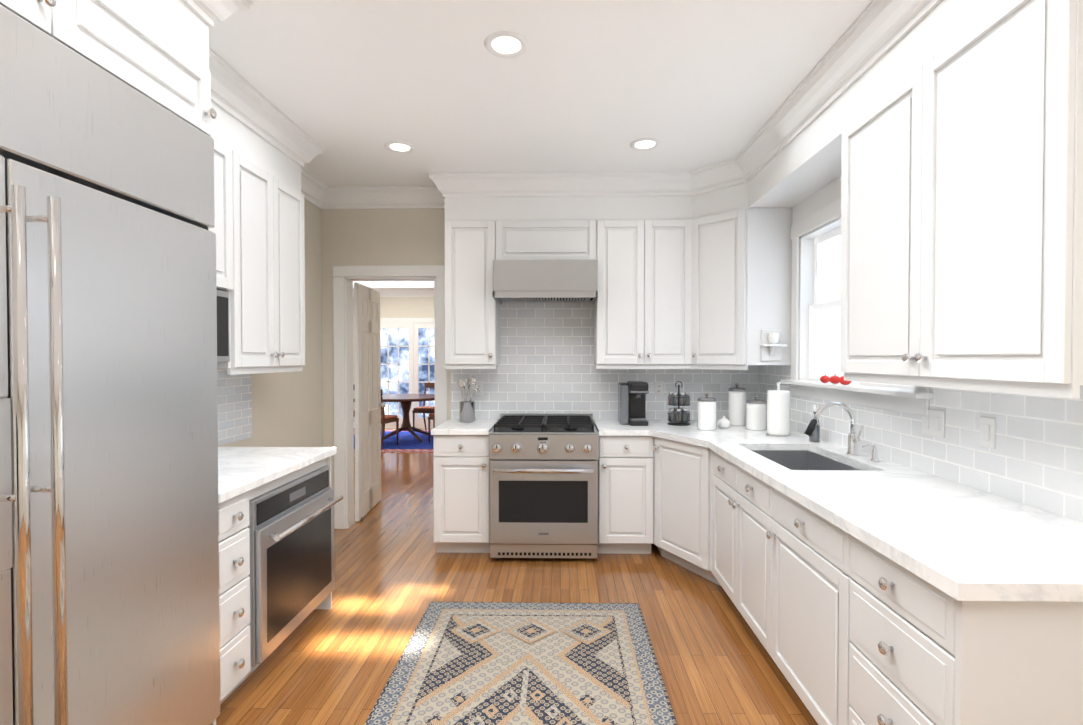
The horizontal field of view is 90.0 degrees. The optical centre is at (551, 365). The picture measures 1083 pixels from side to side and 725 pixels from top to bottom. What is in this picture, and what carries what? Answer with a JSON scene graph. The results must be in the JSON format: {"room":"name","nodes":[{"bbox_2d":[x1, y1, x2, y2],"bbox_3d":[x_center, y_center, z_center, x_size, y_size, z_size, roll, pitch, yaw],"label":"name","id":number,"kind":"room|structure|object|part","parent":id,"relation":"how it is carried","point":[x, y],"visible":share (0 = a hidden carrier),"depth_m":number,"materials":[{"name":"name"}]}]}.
{"room":"kitchen","nodes":[
{"label":"kitchen","id":0,"kind":"room"},
{"bbox_2d":[217,199,322,446],"bbox_3d":[-2.021,-0.001,1.541,0.148,2.800,5.900,0,1,1],"label":"wall","id":1,"kind":"structure","parent":0,"point":[286,409],"depth_m":3.95,"materials":[{"name":"beige paint"}]},
{"bbox_2d":[216,268,222,363],"bbox_3d":[-1.761,-0.221,2.285,0.358,0.418,0.523,0,1,1],"label":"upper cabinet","id":2,"kind":"object","parent":1,"relation":"attached to","point":[219,314],"depth_m":2.62,"materials":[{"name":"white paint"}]},
{"bbox_2d":[211,136,238,275],"bbox_3d":[-1.769,-0.730,2.549,0.332,0.710,0.353,0,1,1],"label":"upper cabinet","id":3,"kind":"object","parent":1,"relation":"attached to","point":[226,160],"depth_m":2.67,"materials":[{"name":"white paint"}]},
{"bbox_2d":[219,272,242,363],"bbox_3d":[-1.755,-0.226,2.632,0.358,0.418,0.203,0,1,1],"label":"upper cabinet","id":4,"kind":"object","parent":1,"relation":"attached to","point":[230,285],"depth_m":2.73,"materials":[{"name":"white paint"}]},
{"bbox_2d":[217,154,304,371],"bbox_3d":[-1.760,-0.543,3.080,0.332,1.100,0.818,0,1,1],"label":"upper cabinet","id":5,"kind":"object","parent":1,"relation":"attached to","point":[258,229],"depth_m":3.07,"materials":[{"name":"white paint"}]},
{"bbox_2d":[123,0,1000,296],"bbox_3d":[-1.222,-1.297,5.745,5.876,0.329,10.224,0,1,1],"label":"crown molding","id":6,"kind":"structure","parent":1,"relation":"attached to","point":[789,156],"depth_m":3.11,"materials":[{"name":"white paint"}]},
{"bbox_2d":[321,208,450,528],"bbox_3d":[-1.243,-0.045,4.547,6.160,2.800,0.140,0,1,1],"label":"wall","id":7,"kind":"structure","parent":0,"point":[382,237],"depth_m":4.47,"materials":[{"name":"beige paint"}]},
{"bbox_2d":[354,282,385,520],"bbox_3d":[-1.716,0.314,5.013,0.155,2.066,0.720,0,1,1],"label":"kitchen door","id":8,"kind":"structure","parent":7,"relation":"in","point":[367,362],"depth_m":4.92,"materials":[{"name":"white paint"}]},
{"bbox_2d":[333,265,446,528],"bbox_3d":[-1.333,0.265,4.554,0.940,2.180,0.176,0,1,1],"label":"door frame","id":9,"kind":"structure","parent":7,"relation":"attached to","point":[344,277],"depth_m":4.47,"materials":[{"name":"white paint"}]},
{"bbox_2d":[445,220,499,367],"bbox_3d":[-0.622,-0.561,4.291,0.390,1.100,0.332,0,1,1],"label":"upper cabinet","id":10,"kind":"object","parent":7,"relation":"attached to","point":[472,314],"depth_m":4.13,"materials":[{"name":"white paint"}]},
{"bbox_2d":[497,220,592,259],"bbox_3d":[-0.042,-0.946,4.276,0.770,0.330,0.332,0,1,1],"label":"upper cabinet","id":11,"kind":"object","parent":7,"relation":"attached to","point":[516,239],"depth_m":4.11,"materials":[{"name":"white paint"}]},
{"bbox_2d":[493,259,597,303],"bbox_3d":[-0.043,-0.638,4.187,0.764,0.277,0.498,0,1,1],"label":"range hood","id":12,"kind":"object","parent":11,"relation":"attached to","point":[561,280],"visible":0.96,"depth_m":3.94,"materials":[{"name":"silver metal"}]},
{"bbox_2d":[451,301,758,419],"bbox_3d":[0.430,-0.024,4.444,2.528,1.040,0.006,0,1,1],"label":"backsplash","id":13,"kind":"structure","parent":7,"relation":"attached to","point":[546,365],"depth_m":4.45,"materials":[{"name":"tile"}]},
{"bbox_2d":[474,381,482,394],"bbox_3d":[-0.604,0.186,4.457,0.072,0.116,0.009,0,1,1],"label":"electrical outlet","id":14,"kind":"object","parent":13,"relation":"attached to","point":[480,389],"visible":0.54,"depth_m":4.46,"materials":[{"name":"white paint"}]},
{"bbox_2d":[654,381,662,395],"bbox_3d":[0.876,0.187,4.431,0.072,0.116,0.009,0,1,1],"label":"electrical outlet","id":15,"kind":"object","parent":13,"relation":"attached to","point":[658,388],"visible":1,"depth_m":4.43,"materials":[{"name":"white paint"}]},
{"bbox_2d":[593,219,684,367],"bbox_3d":[0.727,-0.561,4.248,0.768,1.100,0.372,0,1,1],"label":"upper cabinet","id":16,"kind":"object","parent":7,"relation":"attached to","point":[639,307],"depth_m":4.11,"materials":[{"name":"white paint"}]},
{"bbox_2d":[353,297,433,421],"bbox_3d":[-1.672,-0.140,10.955,5.080,2.800,0.140,0,1,1],"label":"wall","id":17,"kind":"structure","parent":0,"point":[406,307],"depth_m":10.89,"materials":[{"name":"beige paint"}]},
{"bbox_2d":[380,318,434,428],"bbox_3d":[-2.773,0.151,10.883,1.840,2.220,0.048,0,1,1],"label":"window","id":18,"kind":"structure","parent":17,"relation":"in","point":[407,357],"depth_m":10.89,"materials":[{"name":"white paint"}]},
{"bbox_2d":[216,428,817,724],"bbox_3d":[-1.240,1.367,4.748,6.160,0.030,12.580,0,1,1],"label":"floor","id":19,"kind":"structure","parent":0,"point":[396,573],"depth_m":2.96,"materials":[{"name":"brown wood"}]},
{"bbox_2d":[0,0,216,724],"bbox_3d":[-1.587,0.167,1.385,0.736,2.470,1.278,0,1,1],"label":"wall cabinet","id":20,"kind":"object","parent":19,"relation":"on","point":[124,42],"visible":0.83,"depth_m":1.61,"materials":[{"name":"white paint"}]},
{"bbox_2d":[0,5,219,724],"bbox_3d":[-1.556,0.289,1.386,0.792,2.225,1.234,0,1,1],"label":"fridge","id":21,"kind":"object","parent":19,"relation":"on","point":[109,563],"visible":1,"depth_m":1.49,"materials":[{"name":"grey metal"}]},
{"bbox_2d":[218,447,335,704],"bbox_3d":[-1.577,0.927,2.565,0.716,0.915,1.055,0,1,1],"label":"base cabinet","id":22,"kind":"object","parent":19,"relation":"on","point":[246,475],"visible":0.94,"depth_m":2.22,"materials":[{"name":"white paint"}]},
{"bbox_2d":[248,466,342,666],"bbox_3d":[-1.499,0.920,2.675,0.672,0.706,0.761,0,1,1],"label":"oven","id":23,"kind":"object","parent":22,"relation":"in","point":[291,575],"visible":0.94,"depth_m":2.54,"materials":[{"name":"grey metal"}]},
{"bbox_2d":[354,430,433,452],"bbox_3d":[-2.524,1.280,9.396,2.750,0.006,2.550,0,1,1],"label":"area rug","id":24,"kind":"object","parent":19,"relation":"on","point":[408,442],"visible":0.17,"depth_m":8.94,"materials":[{"name":"blue fabric"}]},
{"bbox_2d":[353,384,381,431],"bbox_3d":[-3.329,0.805,9.596,0.505,0.934,0.480,0,1,16],"label":"dining chair","id":25,"kind":"object","parent":24,"relation":"on","point":[354,410],"depth_m":9.65,"materials":[{"name":"brown wood"}]},
{"bbox_2d":[381,389,398,449],"bbox_3d":[-2.752,0.821,8.554,0.480,0.934,0.505,0,1,16],"label":"dining chair","id":26,"kind":"object","parent":24,"relation":"on","point":[385,419],"visible":0.4,"depth_m":8.39,"materials":[{"name":"brown wood"}]},
{"bbox_2d":[381,394,434,441],"bbox_3d":[-2.519,0.898,9.365,1.350,0.744,1.350,0,1,1],"label":"dining table","id":27,"kind":"object","parent":24,"relation":"on","point":[405,400],"visible":0.75,"depth_m":9.29,"materials":[{"name":"brown wood"}]},
{"bbox_2d":[412,383,434,430],"bbox_3d":[-2.287,0.797,10.173,0.480,0.934,0.505,0,1,16],"label":"dining chair","id":28,"kind":"object","parent":24,"relation":"on","point":[423,409],"visible":0.52,"depth_m":10.00,"materials":[{"name":"brown wood"}]},
{"bbox_2d":[428,413,434,442],"bbox_3d":[-1.733,0.813,9.062,0.505,0.934,0.480,0,1,21],"label":"dining chair","id":29,"kind":"object","parent":24,"relation":"on","point":[431,416],"visible":0.08,"depth_m":8.94,"materials":[{"name":"brown wood"}]},
{"bbox_2d":[431,419,498,552],"bbox_3d":[-0.642,0.903,4.146,0.411,0.915,0.666,0,1,1],"label":"base cabinet","id":30,"kind":"object","parent":19,"relation":"on","point":[461,489],"visible":0.92,"depth_m":3.85,"materials":[{"name":"white paint"}]},
{"bbox_2d":[457,376,478,422],"bbox_3d":[-0.667,0.263,4.268,0.166,0.360,0.140,0,1,1],"label":"utensil crock","id":31,"kind":"object","parent":30,"relation":"on","point":[467,411],"visible":1,"depth_m":4.24,"materials":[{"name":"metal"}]},
{"bbox_2d":[364,602,676,724],"bbox_3d":[-0.122,1.386,2.009,1.210,0.012,2.260,0,1,1],"label":"rug","id":32,"kind":"object","parent":19,"relation":"on","point":[497,663],"visible":1,"depth_m":2.46,"materials":[{"name":"fabric"}]},
{"bbox_2d":[489,413,598,559],"bbox_3d":[-0.051,0.880,4.058,0.756,0.965,0.801,0,1,1],"label":"range","id":33,"kind":"object","parent":19,"relation":"on","point":[543,474],"visible":1,"depth_m":3.73,"materials":[{"name":"silver metal"}]},
{"bbox_2d":[593,419,1082,724],"bbox_3d":[0.989,0.923,2.838,1.353,0.915,3.226,0,1,1],"label":"base cabinet","id":34,"kind":"object","parent":19,"relation":"on","point":[861,588],"visible":0.98,"depth_m":1.79,"materials":[{"name":"white paint"}]},
{"bbox_2d":[618,381,648,425],"bbox_3d":[0.621,0.282,4.142,0.205,0.325,0.256,0,1,1],"label":"coffee maker","id":35,"kind":"object","parent":34,"relation":"on","point":[631,403],"visible":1,"depth_m":4.08,"materials":[{"name":"black plastic"}]},
{"bbox_2d":[667,381,689,425],"bbox_3d":[0.965,0.281,4.114,0.170,0.328,0.170,0,1,1],"label":"spice rack","id":36,"kind":"object","parent":34,"relation":"on","point":[678,416],"visible":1,"depth_m":4.07,"materials":[{"name":"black metal"}]},
{"bbox_2d":[697,393,715,430],"bbox_3d":[1.095,0.321,3.822,0.128,0.258,0.128,0,1,1],"label":"canister","id":37,"kind":"object","parent":34,"relation":"on","point":[707,413],"visible":1,"depth_m":3.77,"materials":[{"name":"white ceramic"}]},
{"bbox_2d":[717,416,730,427],"bbox_3d":[1.247,0.406,3.921,0.092,0.084,0.092,0,1,1],"label":"sugar bowl","id":38,"kind":"object","parent":34,"relation":"on","point":[723,422],"visible":1,"depth_m":3.89,"materials":[{"name":"white ceramic"}]},
{"bbox_2d":[728,383,745,425],"bbox_3d":[1.400,0.289,4.086,0.128,0.313,0.128,0,1,1],"label":"canister","id":39,"kind":"object","parent":34,"relation":"on","point":[737,405],"visible":0.96,"depth_m":4.03,"materials":[{"name":"white ceramic"}]},
{"bbox_2d":[746,395,766,430],"bbox_3d":[1.445,0.328,3.826,0.136,0.243,0.136,0,1,1],"label":"canister","id":40,"kind":"object","parent":34,"relation":"on","point":[756,413],"visible":1,"depth_m":3.77,"materials":[{"name":"white ceramic"}]},
{"bbox_2d":[766,382,790,437],"bbox_3d":[1.470,0.279,3.510,0.156,0.350,0.156,0,1,1],"label":"paper towel","id":41,"kind":"object","parent":34,"relation":"on","point":[778,412],"visible":1,"depth_m":3.45,"materials":[{"name":"white paper"}]},
{"bbox_2d":[809,404,819,441],"bbox_3d":[1.586,0.345,3.269,0.053,0.225,0.086,0,1,1],"label":"soap bottle","id":42,"kind":"object","parent":34,"relation":"on","point":[815,437],"visible":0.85,"depth_m":3.23,"materials":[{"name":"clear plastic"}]},
{"bbox_2d":[804,402,863,454],"bbox_3d":[1.464,0.326,2.815,0.282,0.278,0.101,0,1,1],"label":"faucet","id":43,"kind":"object","parent":34,"relation":"on","point":[854,439],"visible":1,"depth_m":2.82,"materials":[{"name":"silver metal"}]},
{"bbox_2d":[862,444,879,461],"bbox_3d":[1.564,0.426,2.655,0.081,0.083,0.040,0,1,1],"label":"soap dispenser","id":44,"kind":"object","parent":34,"relation":"on","point":[875,454],"visible":1,"depth_m":2.65,"materials":[{"name":"silver metal"}]},
{"bbox_2d":[209,0,872,288],"bbox_3d":[-1.240,-1.458,4.707,6.160,0.020,12.580,0,1,1],"label":"ceiling","id":45,"kind":"structure","parent":0,"point":[351,87],"depth_m":2.65,"materials":[{"name":"white paint"}]},
{"bbox_2d":[385,141,414,153],"bbox_3d":[-0.990,-1.423,3.532,0.194,0.010,0.194,0,1,1],"label":"recessed light","id":46,"kind":"object","parent":45,"relation":"in","point":[402,147],"visible":0.98,"depth_m":3.52,"materials":[{"name":"white paint"}]},
{"bbox_2d":[484,31,527,57],"bbox_3d":[-0.200,-1.406,2.379,0.194,0.010,0.194,0,1,1],"label":"recessed light","id":47,"kind":"object","parent":45,"relation":"in","point":[504,45],"visible":0.98,"depth_m":2.37,"materials":[{"name":"white paint"}]},
{"bbox_2d":[630,138,659,150],"bbox_3d":[0.600,-1.422,3.485,0.194,0.010,0.194,0,1,1],"label":"recessed light","id":48,"kind":"object","parent":45,"relation":"in","point":[643,144],"visible":0.96,"depth_m":3.48,"materials":[{"name":"white paint"}]},
{"bbox_2d":[758,207,1082,521],"bbox_3d":[1.711,0.001,1.476,0.148,2.800,5.900,0,1,1],"label":"wall","id":49,"kind":"structure","parent":0,"point":[1034,458],"depth_m":2.07,"materials":[{"name":"tile"}]},
{"bbox_2d":[685,208,791,367],"bbox_3d":[1.346,-0.558,4.066,0.684,1.100,0.713,0,1,1],"label":"upper cabinet","id":50,"kind":"object","parent":49,"relation":"attached to","point":[710,292],"depth_m":3.82,"materials":[{"name":"white paint"}]},
{"bbox_2d":[768,333,778,343],"bbox_3d":[1.534,-0.187,3.747,0.076,0.075,0.075,0,1,1],"label":"cup","id":51,"kind":"object","parent":50,"relation":"on","point":[773,338],"visible":0.92,"depth_m":3.72,"materials":[{"name":"white ceramic"}]},
{"bbox_3d":[1.534,-0.143,3.755,0.160,0.220,0.085,0,1,1],"label":"wall shelf bracket","id":52,"kind":"part","parent":50,"relation":"part of","materials":[{"name":"white wood"}]},
{"bbox_2d":[780,176,933,415],"bbox_3d":[1.700,-0.441,3.059,0.225,1.306,1.458,0,1,1],"label":"window","id":53,"kind":"structure","parent":49,"relation":"in","point":[819,208],"depth_m":3.54,"materials":[{"name":"white paint"}]},
{"bbox_2d":[820,374,829,382],"bbox_3d":[1.630,0.076,3.229,0.056,0.054,0.055,0,1,1],"label":"tomato","id":54,"kind":"object","parent":53,"relation":"on","point":[824,379],"visible":0.94,"depth_m":3.21,"materials":[{"name":"red food"}]},
{"bbox_2d":[829,374,839,383],"bbox_3d":[1.628,0.076,3.114,0.060,0.058,0.060,0,1,1],"label":"tomato","id":55,"kind":"object","parent":53,"relation":"on","point":[833,379],"visible":0.92,"depth_m":3.10,"materials":[{"name":"red food"}]},
{"bbox_2d":[839,376,851,384],"bbox_3d":[1.626,0.076,2.999,0.065,0.061,0.064,0,1,1],"label":"tomato","id":56,"kind":"object","parent":53,"relation":"on","point":[842,381],"visible":0.67,"depth_m":2.98,"materials":[{"name":"red food"}]},
{"bbox_3d":[1.750,-0.378,3.065,0.096,0.970,1.200,0,1,1],"label":"window sash","id":57,"kind":"part","parent":53,"relation":"part of","materials":[{"name":"white wood"}]},
{"bbox_2d":[922,409,944,438],"bbox_3d":[1.647,0.248,2.341,0.009,0.116,0.140,0,1,1],"label":"electrical outlet","id":58,"kind":"object","parent":49,"relation":"attached to","point":[933,423],"visible":1,"depth_m":2.33,"materials":[{"name":"white paint"}]},
{"bbox_2d":[840,0,1082,398],"bbox_3d":[1.467,-0.500,1.933,0.368,1.152,1.120,0,1,1],"label":"upper cabinet","id":59,"kind":"object","parent":49,"relation":"attached to","point":[962,211],"visible":1,"depth_m":1.68,"materials":[{"name":"white paint"}]},
{"bbox_2d":[980,416,995,448],"bbox_3d":[1.641,0.252,2.041,0.009,0.116,0.072,0,1,1],"label":"electrical outlet","id":60,"kind":"object","parent":49,"relation":"attached to","point":[987,431],"visible":1,"depth_m":2.03,"materials":[{"name":"white paint"}]},
{"label":"outside","id":61,"kind":"structure","parent":0,"visible":0},
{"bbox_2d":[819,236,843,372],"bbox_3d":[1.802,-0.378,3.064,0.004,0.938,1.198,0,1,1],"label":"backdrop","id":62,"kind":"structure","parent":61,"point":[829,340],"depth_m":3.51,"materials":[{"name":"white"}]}
]}

